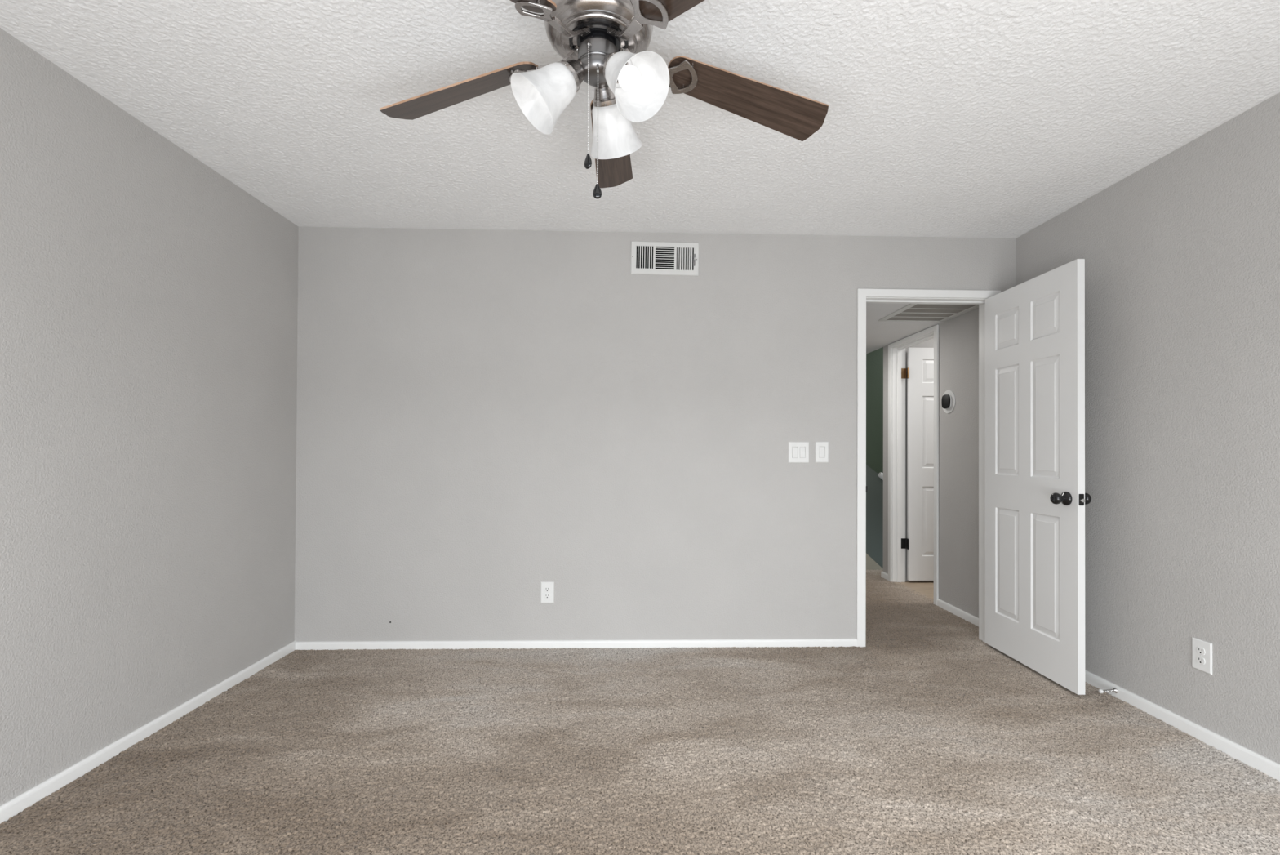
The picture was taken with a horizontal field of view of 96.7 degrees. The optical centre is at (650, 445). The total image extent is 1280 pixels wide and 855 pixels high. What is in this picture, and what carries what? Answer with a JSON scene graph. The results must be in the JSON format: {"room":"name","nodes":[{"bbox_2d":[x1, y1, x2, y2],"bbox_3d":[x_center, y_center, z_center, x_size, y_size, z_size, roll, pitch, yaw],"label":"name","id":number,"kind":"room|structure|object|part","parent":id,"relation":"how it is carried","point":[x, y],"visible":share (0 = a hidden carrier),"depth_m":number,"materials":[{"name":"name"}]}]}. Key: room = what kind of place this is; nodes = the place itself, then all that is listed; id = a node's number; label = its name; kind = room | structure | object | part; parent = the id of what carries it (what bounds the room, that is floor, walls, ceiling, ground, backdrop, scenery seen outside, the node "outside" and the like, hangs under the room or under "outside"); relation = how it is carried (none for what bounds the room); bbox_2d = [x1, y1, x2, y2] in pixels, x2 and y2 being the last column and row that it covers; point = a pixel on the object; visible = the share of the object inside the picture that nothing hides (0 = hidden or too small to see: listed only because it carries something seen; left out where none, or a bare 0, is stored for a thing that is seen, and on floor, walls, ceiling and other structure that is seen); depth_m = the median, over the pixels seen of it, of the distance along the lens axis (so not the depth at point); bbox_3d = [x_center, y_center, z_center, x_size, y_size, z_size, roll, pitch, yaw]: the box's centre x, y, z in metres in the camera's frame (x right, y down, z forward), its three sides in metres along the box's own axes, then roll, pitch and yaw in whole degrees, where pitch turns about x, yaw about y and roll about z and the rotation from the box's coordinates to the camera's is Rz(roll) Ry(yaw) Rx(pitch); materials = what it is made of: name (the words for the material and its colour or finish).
{"room":"empty bedroom","nodes":[
{"label":"empty bedroom","id":0,"kind":"room"},
{"bbox_2d":[0,27,298,805],"bbox_3d":[-2.049,-0.063,1.248,0.115,2.452,4.089,0,0,-2],"label":"wall","id":1,"kind":"structure","parent":0,"point":[148,300],"depth_m":2.18,"materials":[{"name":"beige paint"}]},
{"bbox_2d":[0,640,295,823],"bbox_3d":[-1.992,1.138,1.298,0.013,0.053,3.974,0,0,-2],"label":"baseboard","id":2,"kind":"structure","parent":1,"relation":"attached to","point":[12,807],"depth_m":2.18,"materials":[{"name":"white paint"}]},
{"bbox_2d":[0,568,1279,854],"bbox_3d":[1.093,1.192,2.465,6.253,0.029,6.120,0,0,-2],"label":"floor","id":3,"kind":"structure","parent":0,"point":[957,745],"depth_m":2.10,"materials":[{"name":"beige carpet"}]},
{"bbox_2d":[0,0,1279,238],"bbox_3d":[0.137,-1.326,1.383,4.481,0.103,4.204,0,0,-2],"label":"ceiling","id":4,"kind":"structure","parent":0,"point":[948,118],"depth_m":2.12,"materials":[{"name":"white paint"}]},
{"bbox_2d":[379,0,828,198],"bbox_3d":[-0.131,-0.950,1.545,1.296,0.652,1.257,0,0,-2],"label":"ceiling fan","id":5,"kind":"object","parent":4,"relation":"hanging from","point":[603,44],"visible":1,"depth_m":1.50,"materials":[{"name":"brown wood"}]},
{"bbox_3d":[-0.549,-1.008,1.619,0.490,0.092,0.135,0,-1,20],"label":"fan blade","id":6,"kind":"part","parent":5,"relation":"part of","materials":[{"name":"brown wood"}]},
{"bbox_3d":[-0.380,-0.983,1.139,0.135,0.121,0.490,0,-1,38],"label":"fan blade","id":7,"kind":"part","parent":5,"relation":"part of","materials":[{"name":"brown wood"}]},
{"bbox_3d":[-0.274,-0.894,1.448,0.167,0.167,0.151,0,0,-2],"label":"lamp shade","id":8,"kind":"part","parent":5,"relation":"part of","materials":[{"name":"white glass"}]},
{"bbox_2d":[559,57,584,92],"bbox_3d":[-0.204,-0.964,1.473,0.092,0.092,0.077,0,0,-2],"label":"socket","id":9,"kind":"object","parent":5,"relation":"attached to","point":[571,72],"depth_m":1.44,"materials":[{"name":"silver metal"}]},
{"bbox_3d":[-0.156,-0.877,1.438,0.007,0.284,0.014,0,-1,41],"label":"pull chain","id":10,"kind":"part","parent":5,"relation":"part of","materials":[{"name":"silver metal"}]},
{"bbox_3d":[-0.136,-0.817,1.446,0.007,0.309,0.016,0,0,-17],"label":"pull chain","id":11,"kind":"part","parent":5,"relation":"part of","materials":[{"name":"silver metal"}]},
{"bbox_2d":[592,84,616,106],"bbox_3d":[-0.122,-0.963,1.559,0.077,0.092,0.092,0,0,-2],"label":"socket","id":12,"kind":"object","parent":5,"relation":"attached to","point":[606,98],"depth_m":1.54,"materials":[{"name":"silver metal"}]},
{"bbox_3d":[-0.129,-1.013,1.929,0.135,0.076,0.490,0,0,-2],"label":"fan blade","id":13,"kind":"part","parent":5,"relation":"part of","materials":[{"name":"brown wood"}]},
{"bbox_3d":[-0.101,-0.892,1.630,0.151,0.167,0.167,0,0,-2],"label":"lamp shade","id":14,"kind":"part","parent":5,"relation":"part of","materials":[{"name":"white glass"}]},
{"bbox_2d":[602,51,632,83],"bbox_3d":[-0.090,-0.964,1.446,0.085,0.092,0.086,0,0,-2],"label":"socket","id":15,"kind":"object","parent":5,"relation":"attached to","point":[607,56],"depth_m":1.42,"materials":[{"name":"silver metal"}]},
{"bbox_3d":[-0.064,-0.923,1.415,0.079,0.081,0.056,0,-1,22],"label":"light bulb","id":16,"kind":"part","parent":5,"relation":"part of","materials":[{"name":"white glass"}]},
{"bbox_3d":[-0.034,-0.894,1.392,0.160,0.167,0.161,0,0,-2],"label":"lamp shade","id":17,"kind":"part","parent":5,"relation":"part of","materials":[{"name":"white glass"}]},
{"bbox_3d":[0.114,-0.973,1.140,0.135,0.123,0.490,1,-1,-39],"label":"fan blade","id":18,"kind":"part","parent":5,"relation":"part of","materials":[{"name":"brown wood"}]},
{"bbox_3d":[0.275,-0.991,1.640,0.490,0.095,0.135,0,0,-16],"label":"fan blade","id":19,"kind":"part","parent":5,"relation":"part of","materials":[{"name":"brown wood"}]},
{"bbox_2d":[294,226,1015,641],"bbox_3d":[0.012,-0.035,3.414,4.366,2.452,0.115,0,0,-2],"label":"wall","id":20,"kind":"structure","parent":0,"point":[485,417],"depth_m":3.34,"materials":[{"name":"grey paint"}]},
{"bbox_2d":[540,582,554,603],"bbox_3d":[-0.606,0.859,3.326,0.077,0.124,0.008,0,0,-2],"label":"power outlet","id":21,"kind":"object","parent":20,"relation":"attached to","point":[547,588],"visible":1,"depth_m":3.33,"materials":[{"name":"white plastic"}]},
{"bbox_2d":[544,593,550,598],"bbox_3d":[-0.606,0.879,3.323,0.034,0.027,0.002,0,0,-2],"label":"receptacle","id":22,"kind":"object","parent":21,"relation":"attached to","point":[546,595],"depth_m":3.32,"materials":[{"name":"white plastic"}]},
{"bbox_2d":[544,586,550,591],"bbox_3d":[-0.606,0.840,3.324,0.034,0.027,0.002,0,0,-2],"label":"receptacle","id":23,"kind":"object","parent":21,"relation":"attached to","point":[546,588],"depth_m":3.32,"materials":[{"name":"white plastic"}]},
{"bbox_2d":[295,638,857,649],"bbox_3d":[-0.411,1.164,3.327,3.271,0.049,0.013,0,0,-2],"label":"baseboard","id":24,"kind":"structure","parent":20,"relation":"attached to","point":[330,645],"depth_m":3.32,"materials":[{"name":"white paint"}]},
{"bbox_2d":[630,240,698,275],"bbox_3d":[0.082,-1.107,3.359,0.405,0.200,0.016,0,0,-2],"label":"air vent","id":25,"kind":"object","parent":20,"relation":"in","point":[658,258],"visible":1,"depth_m":3.36,"materials":[{"name":"white metal"}]},
{"bbox_2d":[788,441,808,462],"bbox_3d":[0.877,0.040,3.378,0.124,0.124,0.007,0,0,-2],"label":"light switch","id":26,"kind":"object","parent":20,"relation":"attached to","point":[798,451],"visible":1,"depth_m":3.38,"materials":[{"name":"white plastic"}]},
{"bbox_2d":[815,441,828,462],"bbox_3d":[1.016,0.039,3.382,0.079,0.124,0.007,0,0,-2],"label":"light switch","id":27,"kind":"object","parent":20,"relation":"attached to","point":[821,447],"visible":1,"depth_m":3.38,"materials":[{"name":"white plastic"}]},
{"bbox_2d":[856,288,1000,647],"bbox_3d":[1.659,0.133,3.454,0.870,2.132,0.131,0,0,-2],"label":"door frame","id":28,"kind":"structure","parent":20,"relation":"attached to","point":[862,293],"depth_m":3.39,"materials":[{"name":"white paint"}]},
{"bbox_2d":[985,258,1091,694],"bbox_3d":[2.021,0.147,3.044,0.186,2.057,0.740,0,0,-2],"label":"door","id":29,"kind":"structure","parent":20,"relation":"in","point":[1036,497],"depth_m":2.96,"materials":[{"name":"white paint"}]},
{"bbox_3d":[1.975,0.256,2.751,0.077,0.068,0.068,0,0,-2],"label":"knob","id":30,"kind":"part","parent":29,"relation":"part of","materials":[{"name":"black metal"}]},
{"bbox_3d":[2.031,0.256,2.685,0.024,0.055,0.002,0,0,-1],"label":"latch plate","id":31,"kind":"part","parent":29,"relation":"part of","materials":[{"name":"metal"}]},
{"bbox_3d":[2.084,0.257,2.754,0.074,0.068,0.068,0,0,-2],"label":"knob","id":32,"kind":"part","parent":29,"relation":"part of","materials":[{"name":"black metal"}]},
{"bbox_2d":[866,302,942,353],"bbox_3d":[1.548,-0.966,4.917,1.213,0.100,2.781,0,0,-2],"label":"ceiling","id":33,"kind":"structure","parent":0,"point":[879,334],"depth_m":4.41,"materials":[{"name":"white paint"}]},
{"bbox_2d":[878,303,978,321],"bbox_3d":[1.927,-0.919,3.880,0.494,0.007,0.625,0,0,-2],"label":"ceiling vent","id":34,"kind":"object","parent":33,"relation":"in","point":[910,312],"visible":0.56,"depth_m":3.93,"materials":[{"name":"white metal"}]},
{"bbox_2d":[888,324,938,604],"bbox_3d":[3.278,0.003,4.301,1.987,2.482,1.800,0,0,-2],"label":"door frame","id":35,"kind":"structure","parent":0,"point":[929,343],"depth_m":5.11,"materials":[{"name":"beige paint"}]},
{"bbox_2d":[901,347,933,580],"bbox_3d":[2.599,0.163,5.043,0.758,2.056,0.044,0,0,-2],"label":"door","id":36,"kind":"structure","parent":35,"relation":"in","point":[918,543],"depth_m":5.03,"materials":[{"name":"white paint"}]},
{"bbox_2d":[866,346,974,639],"bbox_3d":[2.547,0.616,6.383,3.315,4.400,0.115,0,0,-2],"label":"wall","id":37,"kind":"structure","parent":0,"point":[874,359],"depth_m":6.33,"materials":[{"name":"green paint"}]},
{"bbox_2d":[866,464,927,645],"bbox_3d":[2.305,1.019,6.289,2.200,3.389,0.049,0,0,-2],"label":"wall panel","id":38,"kind":"object","parent":37,"relation":"attached to","point":[874,494],"depth_m":6.27,"materials":[{"name":"grey paint"}]},
{"bbox_2d":[877,471,883,479],"bbox_3d":[2.944,0.660,6.234,0.943,0.735,0.104,0,0,-2],"label":"stair handrail","id":39,"kind":"object","parent":38,"relation":"attached to","point":[880,475],"visible":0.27,"depth_m":6.18,"materials":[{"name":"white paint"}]},
{"bbox_2d":[866,553,937,645],"bbox_3d":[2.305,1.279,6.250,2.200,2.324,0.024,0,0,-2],"label":"baseboard","id":40,"kind":"structure","parent":37,"relation":"attached to","point":[871,563],"depth_m":6.24,"materials":[{"name":"beige paint"}]},
{"bbox_2d":[883,92,1279,764],"bbox_3d":[2.287,-0.033,2.293,0.115,2.452,5.915,0,0,-2],"label":"wall","id":41,"kind":"structure","parent":0,"point":[1180,253],"depth_m":2.41,"materials":[{"name":"grey paint"}]},
{"bbox_2d":[880,571,888,580],"bbox_3d":[2.130,1.187,5.175,0.013,0.057,0.145,0,0,-2],"label":"baseboard","id":42,"kind":"structure","parent":41,"relation":"attached to","point":[883,575],"depth_m":5.17,"materials":[{"name":"white paint"}]},
{"bbox_2d":[941,389,955,413],"bbox_3d":[2.161,-0.322,4.155,0.027,0.172,0.172,0,0,-2],"label":"thermostat","id":43,"kind":"object","parent":41,"relation":"attached to","point":[948,402],"visible":1,"depth_m":4.13,"materials":[{"name":"white plastic"}]},
{"bbox_2d":[937,598,978,626],"bbox_3d":[2.168,1.177,3.904,0.013,0.057,0.753,0,0,-2],"label":"baseboard","id":44,"kind":"structure","parent":41,"relation":"attached to","point":[972,619],"depth_m":4.00,"materials":[{"name":"white paint"}]},
{"bbox_2d":[1084,669,1279,781],"bbox_3d":[2.244,1.156,1.427,0.013,0.059,3.974,0,0,-2],"label":"baseboard","id":45,"kind":"structure","parent":41,"relation":"attached to","point":[1272,768],"depth_m":2.32,"materials":[{"name":"white paint"}]},
{"bbox_2d":[1098,687,1118,693],"bbox_3d":[2.158,1.158,2.689,0.080,0.026,0.025,0,0,-2],"label":"door stop","id":46,"kind":"object","parent":45,"relation":"attached to","point":[1114,689],"visible":1,"depth_m":2.69,"materials":[{"name":"silver metal"}]},
{"bbox_2d":[1191,636,1212,675],"bbox_3d":[2.221,0.848,2.296,0.008,0.124,0.080,0,0,-2],"label":"power outlet","id":47,"kind":"object","parent":41,"relation":"attached to","point":[1202,651],"visible":1,"depth_m":2.29,"materials":[{"name":"white plastic"}]},
{"bbox_2d":[1196,656,1204,664],"bbox_3d":[2.218,0.867,2.295,0.002,0.027,0.034,0,0,-2],"label":"receptacle","id":48,"kind":"object","parent":47,"relation":"attached to","point":[1200,660],"depth_m":2.30,"materials":[{"name":"white plastic"}]},
{"bbox_2d":[1196,646,1204,654],"bbox_3d":[2.218,0.828,2.296,0.002,0.027,0.034,0,0,-2],"label":"receptacle","id":49,"kind":"object","parent":47,"relation":"attached to","point":[1200,650],"depth_m":2.30,"materials":[{"name":"white plastic"}]}
]}

